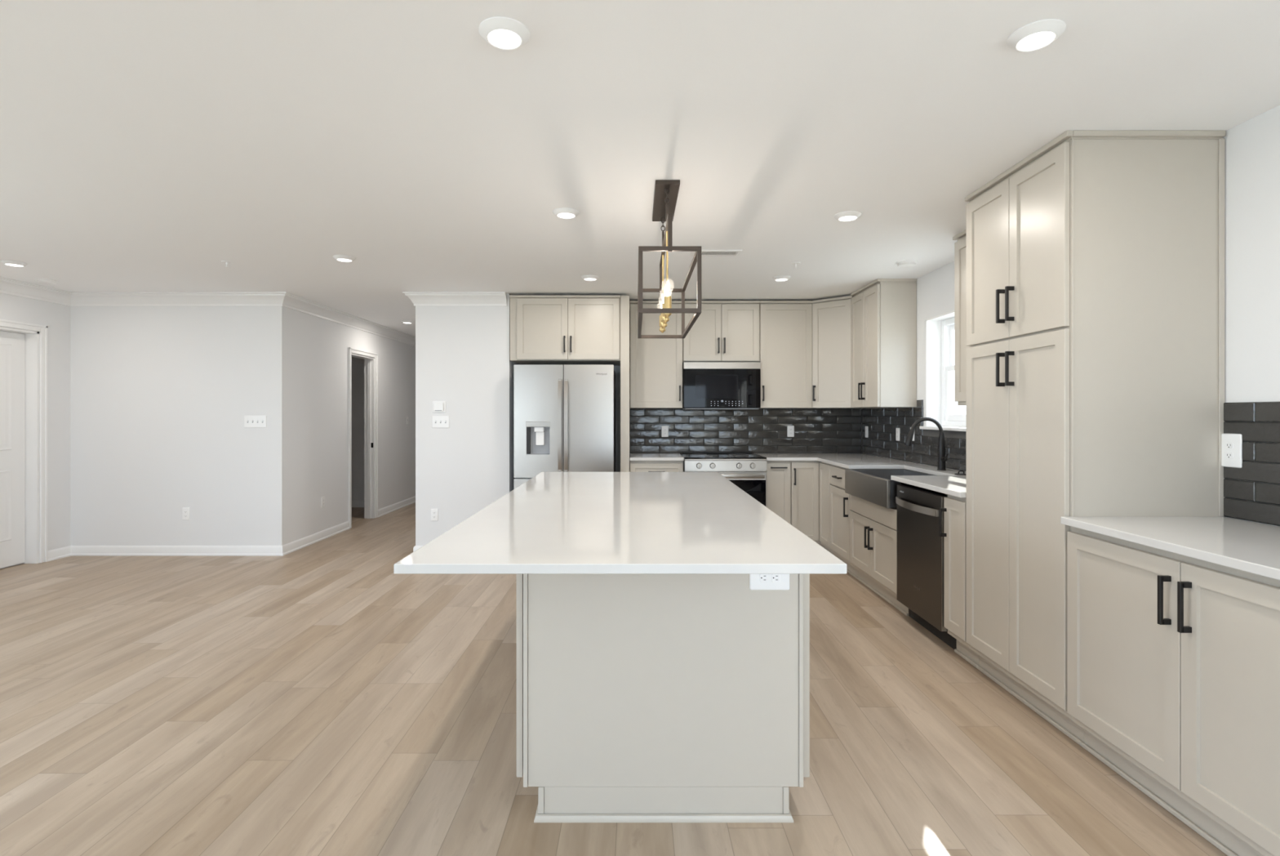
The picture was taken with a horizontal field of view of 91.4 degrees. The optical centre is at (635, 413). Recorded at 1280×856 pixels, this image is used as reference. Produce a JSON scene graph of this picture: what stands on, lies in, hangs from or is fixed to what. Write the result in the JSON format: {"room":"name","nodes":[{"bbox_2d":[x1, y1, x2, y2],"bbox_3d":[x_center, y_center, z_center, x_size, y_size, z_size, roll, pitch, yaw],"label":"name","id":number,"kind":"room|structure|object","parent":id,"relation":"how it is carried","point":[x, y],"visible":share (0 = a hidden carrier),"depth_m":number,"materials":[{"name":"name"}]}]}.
{"room":"kitchen","nodes":[
{"label":"kitchen","id":0,"kind":"room"},
{"bbox_2d":[0,293,70,562],"bbox_3d":[-5.348,0.101,1.683,0.130,2.446,8.565,0,0,0],"label":"wall","id":1,"kind":"structure","parent":0,"point":[56,317],"depth_m":5.70,"materials":[{"name":"paint"}]},
{"bbox_2d":[0,319,48,568],"bbox_3d":[-5.342,0.271,5.135,0.166,2.107,0.924,0,0,0],"label":"door","id":2,"kind":"structure","parent":1,"relation":"in","point":[19,348],"depth_m":5.49,"materials":[{"name":"paint"}]},
{"bbox_2d":[70,306,288,545],"bbox_3d":[-4.294,0.101,5.905,1.978,2.446,0.120,0,0,0],"label":"wall","id":3,"kind":"structure","parent":0,"point":[161,397],"depth_m":5.84,"materials":[{"name":"paint"}]},
{"bbox_2d":[182,507,190,519],"bbox_3d":[-4.200,0.936,5.841,0.070,0.114,0.008,0,0,0],"label":"wall outlet","id":4,"kind":"object","parent":3,"relation":"attached to","point":[185,511],"visible":1,"depth_m":5.84,"materials":[{"name":"white plastic"}]},
{"bbox_2d":[47,520,350,561],"bbox_3d":[-4.022,1.279,6.008,2.551,0.090,1.146,0,0,-34],"label":"baseboard","id":5,"kind":"structure","parent":3,"relation":"attached to","point":[70,550],"depth_m":5.83,"materials":[{"name":"paint"}]},
{"bbox_2d":[244,415,266,427],"bbox_3d":[-3.542,0.077,5.837,0.206,0.107,0.016,0,0,0],"label":"light switch","id":6,"kind":"object","parent":3,"relation":"attached to","point":[250,421],"visible":1,"depth_m":5.83,"materials":[{"name":"white plastic"}]},
{"bbox_2d":[288,308,415,542],"bbox_3d":[-3.365,0.101,8.232,0.120,2.446,4.535,0,0,0],"label":"wall","id":7,"kind":"structure","parent":0,"point":[318,346],"depth_m":6.79,"materials":[{"name":"paint"}]},
{"bbox_2d":[0,275,415,346],"bbox_3d":[-4.250,-1.063,3.955,2.066,0.118,13.090,0,0,0],"label":"trim","id":8,"kind":"structure","parent":7,"relation":"attached to","point":[7,286],"depth_m":5.82,"materials":[{"name":"paint"}]},
{"bbox_2d":[320,496,324,507],"bbox_3d":[-3.301,0.935,6.610,0.008,0.114,0.070,0,0,0],"label":"wall outlet","id":9,"kind":"object","parent":7,"relation":"attached to","point":[322,498],"visible":1,"depth_m":6.60,"materials":[{"name":"white plastic"}]},
{"bbox_2d":[347,346,377,528],"bbox_3d":[-3.353,0.281,7.583,0.144,2.087,0.788,0,0,0],"label":"door frame","id":10,"kind":"structure","parent":7,"relation":"in","point":[371,359],"depth_m":7.90,"materials":[{"name":"paint"}]},
{"bbox_2d":[377,495,422,551],"bbox_3d":[-2.467,1.279,8.114,1.696,0.090,4.998,0,0,-11],"label":"baseboard","id":11,"kind":"structure","parent":7,"relation":"attached to","point":[395,506],"depth_m":8.52,"materials":[{"name":"paint"}]},
{"bbox_2d":[351,356,364,500],"bbox_3d":[-4.354,0.101,8.920,1.858,2.446,0.120,0,0,0],"label":"wall","id":12,"kind":"structure","parent":0,"point":[357,364],"depth_m":8.86,"materials":[{"name":"paint"}]},
{"bbox_2d":[351,500,364,506],"bbox_3d":[-4.354,1.279,7.412,1.858,0.090,2.895,0,0,0],"label":"baseboard","id":13,"kind":"structure","parent":12,"relation":"attached to","point":[354,503],"depth_m":8.84,"materials":[{"name":"paint"}]},
{"bbox_2d":[415,293,518,545],"bbox_3d":[-1.615,0.101,8.170,0.876,2.446,4.660,0,0,0],"label":"wall pillar","id":14,"kind":"structure","parent":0,"point":[463,361],"depth_m":5.84,"materials":[{"name":"paint"}]},
{"bbox_2d":[430,508,438,520],"bbox_3d":[-1.877,0.944,5.836,0.070,0.114,0.008,0,0,0],"label":"wall outlet","id":15,"kind":"object","parent":14,"relation":"attached to","point":[433,512],"visible":1,"depth_m":5.83,"materials":[{"name":"white plastic"}]},
{"bbox_2d":[432,400,445,412],"bbox_3d":[-1.832,-0.062,5.826,0.124,0.110,0.028,0,0,0],"label":"thermostat","id":16,"kind":"object","parent":14,"relation":"attached to","point":[437,406],"visible":1,"depth_m":5.81,"materials":[{"name":"white plastic"}]},
{"bbox_2d":[431,415,449,427],"bbox_3d":[-1.818,0.077,5.832,0.162,0.114,0.016,0,0,0],"label":"light switch","id":17,"kind":"object","parent":14,"relation":"attached to","point":[437,421],"visible":1,"depth_m":5.83,"materials":[{"name":"white plastic"}]},
{"bbox_2d":[402,291,506,306],"bbox_3d":[-1.670,-1.063,8.126,0.942,0.118,4.748,0,0,0],"label":"trim","id":18,"kind":"structure","parent":14,"relation":"attached to","point":[418,298],"depth_m":5.80,"materials":[{"name":"paint"}]},
{"bbox_2d":[0,502,1227,855],"bbox_3d":[-1.619,1.354,4.230,8.528,0.060,13.940,0,0,0],"label":"floor","id":19,"kind":"structure","parent":0,"point":[319,698],"depth_m":2.60,"materials":[{"name":"brown wood"}]},
{"bbox_2d":[514,364,615,488],"bbox_3d":[-0.650,0.425,6.011,0.905,1.738,0.817,0,0,0],"label":"refrigerator","id":20,"kind":"object","parent":19,"relation":"on","point":[565,415],"visible":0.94,"depth_m":5.67,"materials":[{"name":"grey metal"}]},
{"bbox_2d":[620,295,630,471],"bbox_3d":[-0.097,0.114,6.128,0.082,2.420,0.655,0,0,0],"label":"end panel","id":21,"kind":"object","parent":19,"relation":"on","point":[624,300],"visible":0.58,"depth_m":5.80,"materials":[{"name":"beige paint"}]},
{"bbox_2d":[629,460,683,471],"bbox_3d":[0.199,0.881,6.123,0.505,0.885,0.663,0,0,0],"label":"base cabinet","id":22,"kind":"object","parent":19,"relation":"on","point":[634,465],"visible":0.17,"depth_m":5.83,"materials":[{"name":"beige paint"}]},
{"bbox_2d":[629,453,684,460],"bbox_3d":[0.200,0.423,6.127,0.506,0.029,0.643,0,0,0],"label":"countertop","id":23,"kind":"structure","parent":22,"relation":"on","point":[633,456],"depth_m":5.90,"materials":[{"name":"white stone"}]},
{"bbox_2d":[516,573,809,822],"bbox_3d":[0.091,0.880,3.192,0.969,0.887,2.336,0,0,0],"label":"kitchen island","id":24,"kind":"object","parent":19,"relation":"on","point":[641,697],"visible":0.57,"depth_m":2.04,"materials":[{"name":"beige paint"}]},
{"bbox_2d":[393,471,846,573],"bbox_3d":[-0.041,0.423,3.046,1.234,0.028,2.693,0,0,0],"label":"island countertop","id":25,"kind":"structure","parent":24,"relation":"on","point":[553,522],"depth_m":2.11,"materials":[{"name":"white stone"}]},
{"bbox_2d":[749,573,789,590],"bbox_3d":[0.438,0.534,2.036,0.130,0.082,0.008,0,0,0],"label":"wall outlet","id":26,"kind":"object","parent":24,"relation":"attached to","point":[757,581],"visible":0.78,"depth_m":2.03,"materials":[{"name":"white plastic"}]},
{"bbox_2d":[760,573,768,582],"bbox_3d":[0.418,0.534,2.033,0.027,0.033,0.002,0,0,0],"label":"receptacle","id":27,"kind":"object","parent":26,"relation":"attached to","point":[763,577],"depth_m":2.03,"materials":[{"name":"white plastic"}]},
{"bbox_2d":[771,573,780,582],"bbox_3d":[0.458,0.534,2.033,0.027,0.033,0.002,0,0,0],"label":"receptacle","id":28,"kind":"object","parent":26,"relation":"attached to","point":[775,578],"depth_m":2.03,"materials":[{"name":"white plastic"}]},
{"bbox_2d":[679,451,767,506],"bbox_3d":[0.835,0.858,6.082,0.762,0.932,0.717,0,0,0],"label":"range","id":29,"kind":"object","parent":19,"relation":"on","point":[746,470],"visible":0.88,"depth_m":5.77,"materials":[{"name":"silver metal"}]},
{"bbox_2d":[679,453,766,458],"bbox_3d":[0.835,0.411,6.109,0.762,0.013,0.659,0,0,0],"label":"cooktop","id":30,"kind":"object","parent":29,"relation":"in","point":[686,455],"depth_m":5.96,"materials":[{"name":"black glass"}]},
{"bbox_2d":[765,460,790,523],"bbox_3d":[1.336,0.881,6.123,0.235,0.885,0.663,0,0,0],"label":"base cabinet","id":31,"kind":"object","parent":19,"relation":"on","point":[778,472],"visible":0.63,"depth_m":5.83,"materials":[{"name":"beige paint"}]},
{"bbox_2d":[790,460,837,556],"bbox_3d":[1.898,0.881,5.985,0.884,0.885,0.940,0,0,0],"label":"base cabinet","id":32,"kind":"object","parent":19,"relation":"on","point":[810,483],"visible":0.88,"depth_m":5.83,"materials":[{"name":"beige paint"}]},
{"bbox_2d":[755,453,965,497],"bbox_3d":[1.775,0.423,4.848,1.114,0.029,3.199,0,0,0],"label":"countertop","id":33,"kind":"structure","parent":32,"relation":"on","point":[946,482],"depth_m":4.95,"materials":[{"name":"white stone"}]},
{"bbox_2d":[844,468,931,508],"bbox_3d":[1.895,0.534,4.540,0.466,0.188,0.836,0,0,0],"label":"sink","id":34,"kind":"object","parent":33,"relation":"in","point":[876,486],"visible":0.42,"depth_m":4.52,"materials":[{"name":"silver metal"}]},
{"bbox_2d":[904,417,948,470],"bbox_3d":[2.098,0.218,4.489,0.294,0.382,0.122,0,0,0],"label":"faucet","id":35,"kind":"object","parent":33,"relation":"on","point":[942,458],"visible":1,"depth_m":4.51,"materials":[{"name":"black metal"}]},
{"bbox_2d":[954,470,965,475],"bbox_3d":[2.185,0.395,4.190,0.082,0.029,0.082,0,0,0],"label":"stopper","id":36,"kind":"object","parent":33,"relation":"on","point":[958,473],"visible":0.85,"depth_m":4.18,"materials":[{"name":"black metal"}]},
{"bbox_2d":[829,464,925,578],"bbox_3d":[2.009,0.881,5.258,0.663,0.885,0.514,0,0,0],"label":"base cabinet","id":37,"kind":"object","parent":19,"relation":"on","point":[839,500],"visible":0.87,"depth_m":5.25,"materials":[{"name":"beige paint"}]},
{"bbox_2d":[849,494,908,615],"bbox_3d":[2.009,0.979,4.543,0.663,0.690,0.912,0,0,0],"label":"base cabinet","id":38,"kind":"object","parent":19,"relation":"on","point":[873,526],"visible":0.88,"depth_m":4.48,"materials":[{"name":"beige paint"}]},
{"bbox_2d":[895,482,956,648],"bbox_3d":[1.979,0.880,3.780,0.652,0.880,0.600,0,0,0],"label":"dishwasher","id":39,"kind":"object","parent":19,"relation":"on","point":[920,546],"visible":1,"depth_m":3.72,"materials":[{"name":"black metal"}]},
{"bbox_2d":[938,494,978,667],"bbox_3d":[2.009,0.881,3.361,0.663,0.885,0.227,0,0,0],"label":"base cabinet","id":40,"kind":"object","parent":19,"relation":"on","point":[954,507],"visible":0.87,"depth_m":3.36,"materials":[{"name":"beige paint"}]},
{"bbox_2d":[964,130,1225,745],"bbox_3d":[2.009,0.101,2.860,0.664,2.446,0.771,0,0,0],"label":"pantry cabinet","id":41,"kind":"object","parent":19,"relation":"on","point":[1095,261],"visible":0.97,"depth_m":2.49,"materials":[{"name":"beige paint"}]},
{"bbox_2d":[1066,526,1279,855],"bbox_3d":[2.009,0.881,1.966,0.663,0.885,1.039,0,0,0],"label":"base cabinet","id":42,"kind":"object","parent":19,"relation":"on","point":[1173,659],"visible":0.97,"depth_m":1.96,"materials":[{"name":"beige paint"}]},
{"bbox_2d":[1060,516,1279,580],"bbox_3d":[2.011,0.423,1.943,0.642,0.029,1.086,0,0,0],"label":"countertop","id":43,"kind":"structure","parent":42,"relation":"on","point":[1251,547],"depth_m":2.10,"materials":[{"name":"white stone"}]},
{"bbox_2d":[0,0,1279,336],"bbox_3d":[-1.619,-1.172,4.230,8.528,0.100,13.940,0,0,0],"label":"ceiling","id":44,"kind":"structure","parent":0,"point":[146,145],"depth_m":2.44,"materials":[{"name":"paint"}]},
{"bbox_2d":[0,259,28,266],"bbox_3d":[-4.610,-1.111,4.640,0.148,0.022,0.148,0,0,0],"label":"recessed light","id":45,"kind":"object","parent":44,"relation":"in","point":[11,263],"visible":1,"depth_m":4.61,"materials":[{"name":"paint"}]},
{"bbox_2d":[35,277,57,284],"bbox_3d":[-4.940,-1.104,5.240,0.136,0.035,0.136,0,0,0],"label":"smoke detector","id":46,"kind":"object","parent":44,"relation":"attached to","point":[43,281],"visible":1,"depth_m":5.21,"materials":[{"name":"white plastic"}]},
{"bbox_2d":[221,260,232,266],"bbox_3d":[-3.020,-1.103,4.620,0.072,0.038,0.072,0,0,0],"label":"sprinkler","id":47,"kind":"object","parent":44,"relation":"attached to","point":[226,262],"visible":1,"depth_m":4.61,"materials":[{"name":"white plastic"}]},
{"bbox_2d":[333,254,355,262],"bbox_3d":[-2.090,-1.111,4.490,0.148,0.022,0.148,0,0,0],"label":"recessed light","id":48,"kind":"object","parent":44,"relation":"in","point":[344,258],"visible":1,"depth_m":4.46,"materials":[{"name":"paint"}]},
{"bbox_2d":[400,320,413,323],"bbox_3d":[-2.770,-1.111,7.590,0.148,0.022,0.148,0,0,0],"label":"recessed light","id":49,"kind":"object","parent":44,"relation":"in","point":[402,321],"visible":1,"depth_m":7.54,"materials":[{"name":"paint"}]},
{"bbox_2d":[478,16,529,49],"bbox_3d":[-0.385,-1.111,1.840,0.148,0.022,0.148,0,0,0],"label":"recessed light","id":50,"kind":"object","parent":44,"relation":"in","point":[502,33],"visible":1,"depth_m":1.81,"materials":[{"name":"paint"}]},
{"bbox_2d":[552,207,579,218],"bbox_3d":[-0.385,-1.111,3.480,0.148,0.022,0.148,0,0,0],"label":"recessed light","id":51,"kind":"object","parent":44,"relation":"in","point":[562,212],"visible":1,"depth_m":3.44,"materials":[{"name":"paint"}]},
{"bbox_2d":[581,275,599,280],"bbox_3d":[-0.370,-1.111,5.130,0.148,0.022,0.148,0,0,0],"label":"recessed light","id":52,"kind":"object","parent":44,"relation":"in","point":[588,277],"visible":1,"depth_m":5.09,"materials":[{"name":"paint"}]},
{"bbox_2d":[637,179,701,337],"bbox_3d":[0.156,-0.787,3.290,0.283,0.668,0.970,0,0,0],"label":"chandelier","id":53,"kind":"object","parent":44,"relation":"hanging from","point":[666,191],"visible":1,"depth_m":3.05,"materials":[{"name":"brown metal"}]},
{"bbox_2d":[659,315,666,333],"bbox_3d":[0.156,-0.513,3.590,0.038,0.099,0.038,0,0,0],"label":"socket","id":54,"kind":"object","parent":53,"relation":"attached to","point":[661,329],"depth_m":3.58,"materials":[{"name":"gold metal"}]},
{"bbox_2d":[660,312,667,328],"bbox_3d":[0.156,-0.513,3.395,0.038,0.099,0.038,0,0,0],"label":"socket","id":55,"kind":"object","parent":53,"relation":"attached to","point":[664,325],"depth_m":3.38,"materials":[{"name":"gold metal"}]},
{"bbox_2d":[662,302,669,322],"bbox_3d":[0.156,-0.513,3.195,0.038,0.099,0.038,0,0,0],"label":"socket","id":56,"kind":"object","parent":53,"relation":"attached to","point":[665,319],"depth_m":3.18,"materials":[{"name":"gold metal"}]},
{"bbox_2d":[663,295,671,316],"bbox_3d":[0.156,-0.513,3.005,0.038,0.099,0.038,0,0,0],"label":"socket","id":57,"kind":"object","parent":53,"relation":"attached to","point":[667,299],"depth_m":2.99,"materials":[{"name":"gold metal"}]},
{"bbox_2d":[689,249,742,256],"bbox_3d":[0.560,-1.118,4.360,0.350,0.007,0.150,0,0,0],"label":"ceiling vent","id":58,"kind":"object","parent":44,"relation":"in","point":[704,252],"visible":0.81,"depth_m":4.36,"materials":[{"name":"white plastic"}]},
{"bbox_2d":[772,275,791,281],"bbox_3d":[1.205,-1.111,5.150,0.148,0.022,0.148,0,0,0],"label":"recessed light","id":59,"kind":"object","parent":44,"relation":"in","point":[781,277],"visible":1,"depth_m":5.11,"materials":[{"name":"paint"}]},
{"bbox_2d":[790,262,800,268],"bbox_3d":[1.195,-1.103,4.660,0.072,0.038,0.072,0,0,0],"label":"sprinkler","id":60,"kind":"object","parent":44,"relation":"attached to","point":[795,264],"visible":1,"depth_m":4.65,"materials":[{"name":"white plastic"}]},
{"bbox_2d":[834,210,862,221],"bbox_3d":[1.200,-1.111,3.530,0.148,0.022,0.148,0,0,0],"label":"recessed light","id":61,"kind":"object","parent":44,"relation":"in","point":[847,215],"visible":1,"depth_m":3.50,"materials":[{"name":"paint"}]},
{"bbox_2d":[897,260,916,268],"bbox_3d":[2.015,-1.104,4.640,0.136,0.035,0.136,0,0,0],"label":"smoke detector","id":62,"kind":"object","parent":44,"relation":"attached to","point":[904,264],"visible":1,"depth_m":4.60,"materials":[{"name":"white plastic"}]},
{"bbox_2d":[1006,18,1066,52],"bbox_3d":[1.185,-1.111,1.850,0.148,0.022,0.148,0,0,0],"label":"recessed light","id":63,"kind":"object","parent":44,"relation":"in","point":[1036,35],"visible":1,"depth_m":1.83,"materials":[{"name":"paint"}]},
{"bbox_2d":[613,365,862,471],"bbox_3d":[0.594,0.101,6.530,3.542,2.446,0.140,0,0,0],"label":"wall","id":64,"kind":"structure","parent":0,"point":[617,368],"depth_m":6.46,"materials":[{"name":"paint"}]},
{"bbox_2d":[509,294,620,365],"bbox_3d":[-0.652,-0.795,6.104,1.027,0.602,0.703,0,0,0],"label":"upper cabinet","id":65,"kind":"object","parent":64,"relation":"attached to","point":[545,329],"visible":0.98,"depth_m":5.80,"materials":[{"name":"beige paint"}]},
{"bbox_2d":[630,300,682,408],"bbox_3d":[0.206,-0.579,6.266,0.519,1.047,0.387,0,0,0],"label":"upper cabinet","id":66,"kind":"object","parent":64,"relation":"attached to","point":[655,363],"visible":0.84,"depth_m":6.12,"materials":[{"name":"beige paint"}]},
{"bbox_2d":[682,300,759,362],"bbox_3d":[0.842,-0.805,6.266,0.749,0.594,0.387,0,0,0],"label":"upper cabinet","id":67,"kind":"object","parent":64,"relation":"attached to","point":[724,331],"visible":0.89,"depth_m":6.12,"materials":[{"name":"beige paint"}]},
{"bbox_2d":[682,361,760,408],"bbox_3d":[0.843,-0.274,6.252,0.748,0.464,0.391,0,0,0],"label":"microwave","id":68,"kind":"object","parent":67,"relation":"attached to","point":[705,384],"visible":0.99,"depth_m":6.06,"materials":[{"name":"black metal"}]},
{"bbox_2d":[630,408,861,453],"bbox_3d":[1.141,0.178,6.454,2.391,0.462,0.012,0,0,0],"label":"backsplash","id":69,"kind":"structure","parent":64,"relation":"attached to","point":[761,430],"depth_m":6.45,"materials":[{"name":"grey tile"}]},
{"bbox_2d":[661,425,668,436],"bbox_3d":[0.306,0.184,6.444,0.070,0.114,0.008,0,0,0],"label":"wall outlet","id":70,"kind":"object","parent":69,"relation":"attached to","point":[664,428],"visible":1,"depth_m":6.44,"materials":[{"name":"white plastic"}]},
{"bbox_2d":[786,425,794,436],"bbox_3d":[1.603,0.182,6.444,0.070,0.114,0.008,0,0,0],"label":"wall outlet","id":71,"kind":"object","parent":69,"relation":"attached to","point":[790,428],"visible":1,"depth_m":6.44,"materials":[{"name":"white plastic"}]},
{"bbox_2d":[759,300,812,408],"bbox_3d":[1.476,-0.579,6.266,0.515,1.047,0.387,0,0,0],"label":"upper cabinet","id":72,"kind":"object","parent":64,"relation":"attached to","point":[785,326],"visible":0.94,"depth_m":6.12,"materials":[{"name":"beige paint"}]},
{"bbox_2d":[812,295,875,408],"bbox_3d":[2.030,-0.579,6.144,0.623,1.047,0.625,0,0,0],"label":"upper cabinet","id":73,"kind":"object","parent":64,"relation":"attached to","point":[831,317],"visible":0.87,"depth_m":5.98,"materials":[{"name":"beige paint"}]},
{"bbox_2d":[863,105,1279,526],"bbox_3d":[2.445,0.101,2.000,0.200,2.446,9.200,0,0,0],"label":"wall","id":74,"kind":"structure","parent":0,"point":[1251,147],"depth_m":2.39,"materials":[{"name":"paint"}]},
{"bbox_2d":[850,278,916,407],"bbox_3d":[2.162,-0.588,5.520,0.360,1.066,0.660,0,0,0],"label":"upper cabinet","id":75,"kind":"object","parent":74,"relation":"attached to","point":[884,310],"visible":1,"depth_m":5.20,"materials":[{"name":"beige paint"}]},
{"bbox_2d":[862,400,965,471],"bbox_3d":[2.339,0.148,4.853,0.012,0.521,3.206,0,0,0],"label":"backsplash","id":76,"kind":"structure","parent":74,"relation":"attached to","point":[882,424],"depth_m":5.38,"materials":[{"name":"grey tile"}]},
{"bbox_2d":[865,426,867,437],"bbox_3d":[2.329,0.184,6.300,0.008,0.114,0.070,0,0,0],"label":"wall outlet","id":77,"kind":"object","parent":76,"relation":"attached to","point":[866,427],"visible":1,"depth_m":6.29,"materials":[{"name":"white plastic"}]},
{"bbox_2d":[895,427,899,440],"bbox_3d":[2.329,0.184,5.550,0.008,0.114,0.070,0,0,0],"label":"wall outlet","id":78,"kind":"object","parent":76,"relation":"attached to","point":[897,429],"visible":1,"depth_m":5.54,"materials":[{"name":"white plastic"}]},
{"bbox_2d":[919,310,965,431],"bbox_3d":[2.428,-0.317,4.540,0.235,0.886,1.090,0,0,0],"label":"window","id":79,"kind":"structure","parent":74,"relation":"in","point":[940,329],"depth_m":5.02,"materials":[{"name":"paint"}]},
{"bbox_2d":[952,230,969,405],"bbox_3d":[2.162,-0.586,3.609,0.360,1.072,0.720,0,0,0],"label":"upper cabinet","id":80,"kind":"object","parent":74,"relation":"attached to","point":[960,346],"visible":0.11,"depth_m":3.89,"materials":[{"name":"beige paint"}]},
{"bbox_2d":[1223,401,1279,525],"bbox_3d":[2.339,0.183,1.952,0.012,0.453,1.064,0,0,0],"label":"backsplash","id":81,"kind":"structure","parent":74,"relation":"attached to","point":[1251,491],"depth_m":2.35,"materials":[{"name":"grey tile"}]},
{"bbox_2d":[1221,433,1242,467],"bbox_3d":[2.329,0.144,2.449,0.008,0.131,0.092,0,0,0],"label":"wall outlet","id":82,"kind":"object","parent":81,"relation":"attached to","point":[1231,443],"visible":1,"depth_m":2.44,"materials":[{"name":"white plastic"}]},
{"bbox_2d":[1225,441,1233,448],"bbox_3d":[2.327,0.124,2.449,0.002,0.027,0.033,0,0,0],"label":"receptacle","id":83,"kind":"object","parent":82,"relation":"attached to","point":[1228,445],"depth_m":2.45,"materials":[{"name":"white plastic"}]},
{"bbox_2d":[1225,451,1233,458],"bbox_3d":[2.327,0.164,2.449,0.002,0.027,0.033,0,0,0],"label":"receptacle","id":84,"kind":"object","parent":82,"relation":"attached to","point":[1228,455],"depth_m":2.45,"materials":[{"name":"white plastic"}]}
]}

